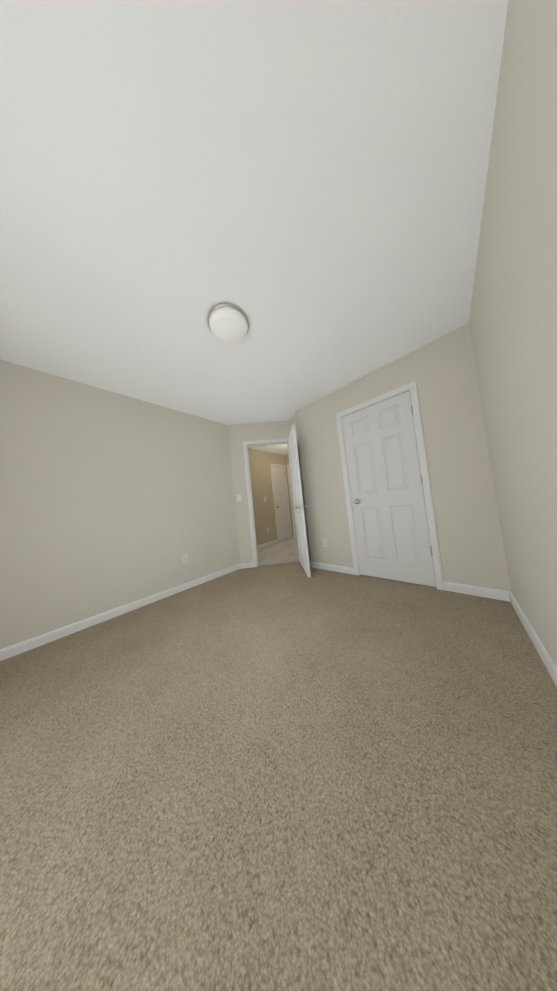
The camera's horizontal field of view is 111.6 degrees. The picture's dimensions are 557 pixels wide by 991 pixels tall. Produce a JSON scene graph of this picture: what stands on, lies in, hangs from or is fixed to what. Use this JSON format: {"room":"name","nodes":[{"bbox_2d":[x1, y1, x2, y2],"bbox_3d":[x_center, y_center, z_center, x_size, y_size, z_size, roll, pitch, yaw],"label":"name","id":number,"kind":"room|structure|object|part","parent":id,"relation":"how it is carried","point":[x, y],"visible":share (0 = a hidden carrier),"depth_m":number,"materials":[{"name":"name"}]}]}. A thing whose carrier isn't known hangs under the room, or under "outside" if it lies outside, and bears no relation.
{"room":"empty bedroom","nodes":[
{"label":"empty bedroom","id":0,"kind":"room"},
{"bbox_2d":[0,360,239,648],"bbox_3d":[-1.727,0.043,2.204,0.115,2.540,2.794,-8,-4,42],"label":"wall","id":1,"kind":"structure","parent":0,"point":[109,500],"depth_m":1.95,"materials":[{"name":"beige paint"}]},
{"bbox_2d":[0,563,241,660],"bbox_3d":[-1.517,1.206,2.154,0.013,0.082,2.649,-8,-4,42],"label":"baseboard","id":2,"kind":"structure","parent":1,"relation":"attached to","point":[25,645],"depth_m":1.87,"materials":[{"name":"white paint"}]},
{"bbox_2d":[182,554,187,563],"bbox_3d":[-1.246,0.840,2.516,0.008,0.115,0.070,-8,-4,42],"label":"outlet","id":3,"kind":"object","parent":1,"relation":"attached to","point":[184,558],"visible":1,"depth_m":2.51,"materials":[{"name":"white plastic"}]},
{"bbox_2d":[0,0,508,454],"bbox_3d":[0.217,-1.382,3.008,4.582,0.100,7.035,-8,-4,42],"label":"ceiling","id":4,"kind":"structure","parent":0,"point":[301,184],"depth_m":0.86,"materials":[{"name":"white paint"}]},
{"bbox_2d":[207,303,248,343],"bbox_3d":[-0.387,-1.304,1.486,0.316,0.094,0.316,-8,-4,42],"label":"light","id":5,"kind":"object","parent":4,"relation":"attached to","point":[228,323],"visible":1,"depth_m":1.42,"materials":[{"name":"white glass"}]},
{"bbox_2d":[228,421,292,562],"bbox_3d":[-0.135,-0.056,3.295,1.246,2.540,0.115,-5,-3,-3],"label":"wall","id":6,"kind":"structure","parent":0,"point":[239,434],"depth_m":3.24,"materials":[{"name":"beige paint"}]},
{"bbox_2d":[243,438,287,566],"bbox_3d":[-0.086,0.096,3.289,0.862,2.129,0.150,-5,-3,-3],"label":"door frame","id":7,"kind":"structure","parent":6,"relation":"attached to","point":[246,444],"depth_m":3.23,"materials":[{"name":"white paint"}]},
{"bbox_2d":[287,424,314,576],"bbox_3d":[0.287,0.067,2.877,0.172,2.048,0.734,-5,-3,-3],"label":"bedroom door","id":8,"kind":"structure","parent":6,"relation":"in","point":[298,503],"depth_m":2.68,"materials":[{"name":"white paint"}]},
{"bbox_3d":[0.311,0.150,2.572,0.172,0.066,0.066,-5,-3,-3],"label":"knob","id":9,"kind":"part","parent":8,"relation":"part of","materials":[{"name":"grey metal"}]},
{"bbox_2d":[248,448,292,544],"bbox_3d":[-0.823,0.068,4.399,0.115,2.540,3.465,-8,-4,42],"label":"wall","id":10,"kind":"structure","parent":0,"point":[261,486],"depth_m":4.80,"materials":[{"name":"beige paint"}]},
{"bbox_2d":[257,540,277,548],"bbox_3d":[-0.884,1.242,4.049,0.013,0.082,2.569,-8,-4,42],"label":"baseboard","id":11,"kind":"structure","parent":10,"relation":"attached to","point":[266,544],"depth_m":4.71,"materials":[{"name":"white paint"}]},
{"bbox_2d":[272,466,290,541],"bbox_3d":[0.070,0.213,5.310,0.172,2.046,0.509,-8,-4,42],"label":"hall door","id":12,"kind":"structure","parent":10,"relation":"in","point":[281,504],"depth_m":5.29,"materials":[{"name":"white paint"}]},
{"bbox_2d":[270,463,292,542],"bbox_3d":[0.046,0.188,5.330,0.134,2.127,0.637,-8,-4,42],"label":"door frame","id":13,"kind":"structure","parent":10,"relation":"attached to","point":[277,465],"depth_m":5.32,"materials":[{"name":"white paint"}]},
{"bbox_2d":[257,538,298,565],"bbox_3d":[0.674,1.158,4.034,2.750,0.046,5.035,-8,-4,42],"label":"floor","id":14,"kind":"structure","parent":0,"point":[285,551],"depth_m":3.92,"materials":[{"name":"grey wood"}]},
{"bbox_2d":[0,561,556,990],"bbox_3d":[-0.162,1.105,1.444,3.102,0.050,3.588,-8,-4,42],"label":"floor carpet","id":15,"kind":"object","parent":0,"point":[290,776],"visible":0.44,"depth_m":0.65,"materials":[{"name":"beige carpet"}]},
{"bbox_2d":[285,454,293,534],"bbox_3d":[1.248,-0.114,4.784,2.465,2.540,0.115,-8,-4,42],"label":"wall","id":16,"kind":"structure","parent":0,"point":[286,459],"depth_m":5.55,"materials":[{"name":"beige paint"}]},
{"bbox_2d":[287,463,296,537],"bbox_3d":[0.732,0.095,5.245,0.943,2.170,0.134,-8,-4,42],"label":"door frame","id":17,"kind":"structure","parent":16,"relation":"attached to","point":[291,500],"depth_m":5.47,"materials":[{"name":"white paint"}]},
{"bbox_2d":[293,411,310,560],"bbox_3d":[0.438,-0.121,3.102,0.115,2.540,0.334,-5,-3,-3],"label":"wall","id":18,"kind":"structure","parent":0,"point":[299,457],"depth_m":3.02,"materials":[{"name":"beige paint"}]},
{"bbox_2d":[296,323,510,590],"bbox_3d":[1.188,-0.236,2.288,2.061,2.540,0.115,-8,-4,42],"label":"wall","id":19,"kind":"structure","parent":0,"point":[441,372],"depth_m":1.84,"materials":[{"name":"beige paint"}]},
{"bbox_2d":[322,539,327,546],"bbox_3d":[0.663,0.678,2.711,0.070,0.115,0.008,-8,-4,42],"label":"outlet","id":20,"kind":"object","parent":19,"relation":"attached to","point":[324,542],"visible":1,"depth_m":2.71,"materials":[{"name":"white plastic"}]},
{"bbox_2d":[309,559,354,574],"bbox_3d":[0.719,1.023,2.828,0.914,0.082,0.249,-8,-4,42],"label":"baseboard","id":21,"kind":"structure","parent":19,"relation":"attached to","point":[341,569],"depth_m":2.63,"materials":[{"name":"white paint"}]},
{"bbox_2d":[342,391,435,586],"bbox_3d":[1.222,-0.056,2.215,0.746,2.044,0.172,-8,-4,42],"label":"closet door","id":22,"kind":"structure","parent":19,"relation":"in","point":[389,511],"depth_m":2.16,"materials":[{"name":"white paint"}]},
{"bbox_3d":[1.008,0.074,2.412,0.066,0.066,0.172,-8,-4,42],"label":"knob","id":23,"kind":"part","parent":22,"relation":"part of","materials":[{"name":"grey metal"}]},
{"bbox_2d":[336,381,444,590],"bbox_3d":[1.239,-0.085,2.238,0.874,2.125,0.134,-8,-4,42],"label":"door frame","id":24,"kind":"structure","parent":19,"relation":"attached to","point":[411,387],"depth_m":1.97,"materials":[{"name":"white paint"}]},
{"bbox_2d":[411,405,432,555],"bbox_3d":[1.486,-0.170,1.963,0.013,1.567,0.042,-8,-4,42],"label":"closet door hinge","id":25,"kind":"object","parent":19,"relation":"attached to","point":[421,482],"visible":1,"depth_m":1.95,"materials":[{"name":"silver metal"}]},
{"bbox_2d":[469,0,556,666],"bbox_3d":[0.746,-0.292,0.348,0.115,2.540,3.357,-8,-4,42],"label":"wall","id":26,"kind":"structure","parent":0,"point":[513,322],"depth_m":0.77,"materials":[{"name":"beige paint"}]},
{"bbox_2d":[444,582,556,686],"bbox_3d":[0.700,0.907,0.511,0.424,0.082,3.242,-8,-4,42],"label":"baseboard","id":27,"kind":"structure","parent":26,"relation":"attached to","point":[547,660],"depth_m":1.47,"materials":[{"name":"white paint"}]}
]}

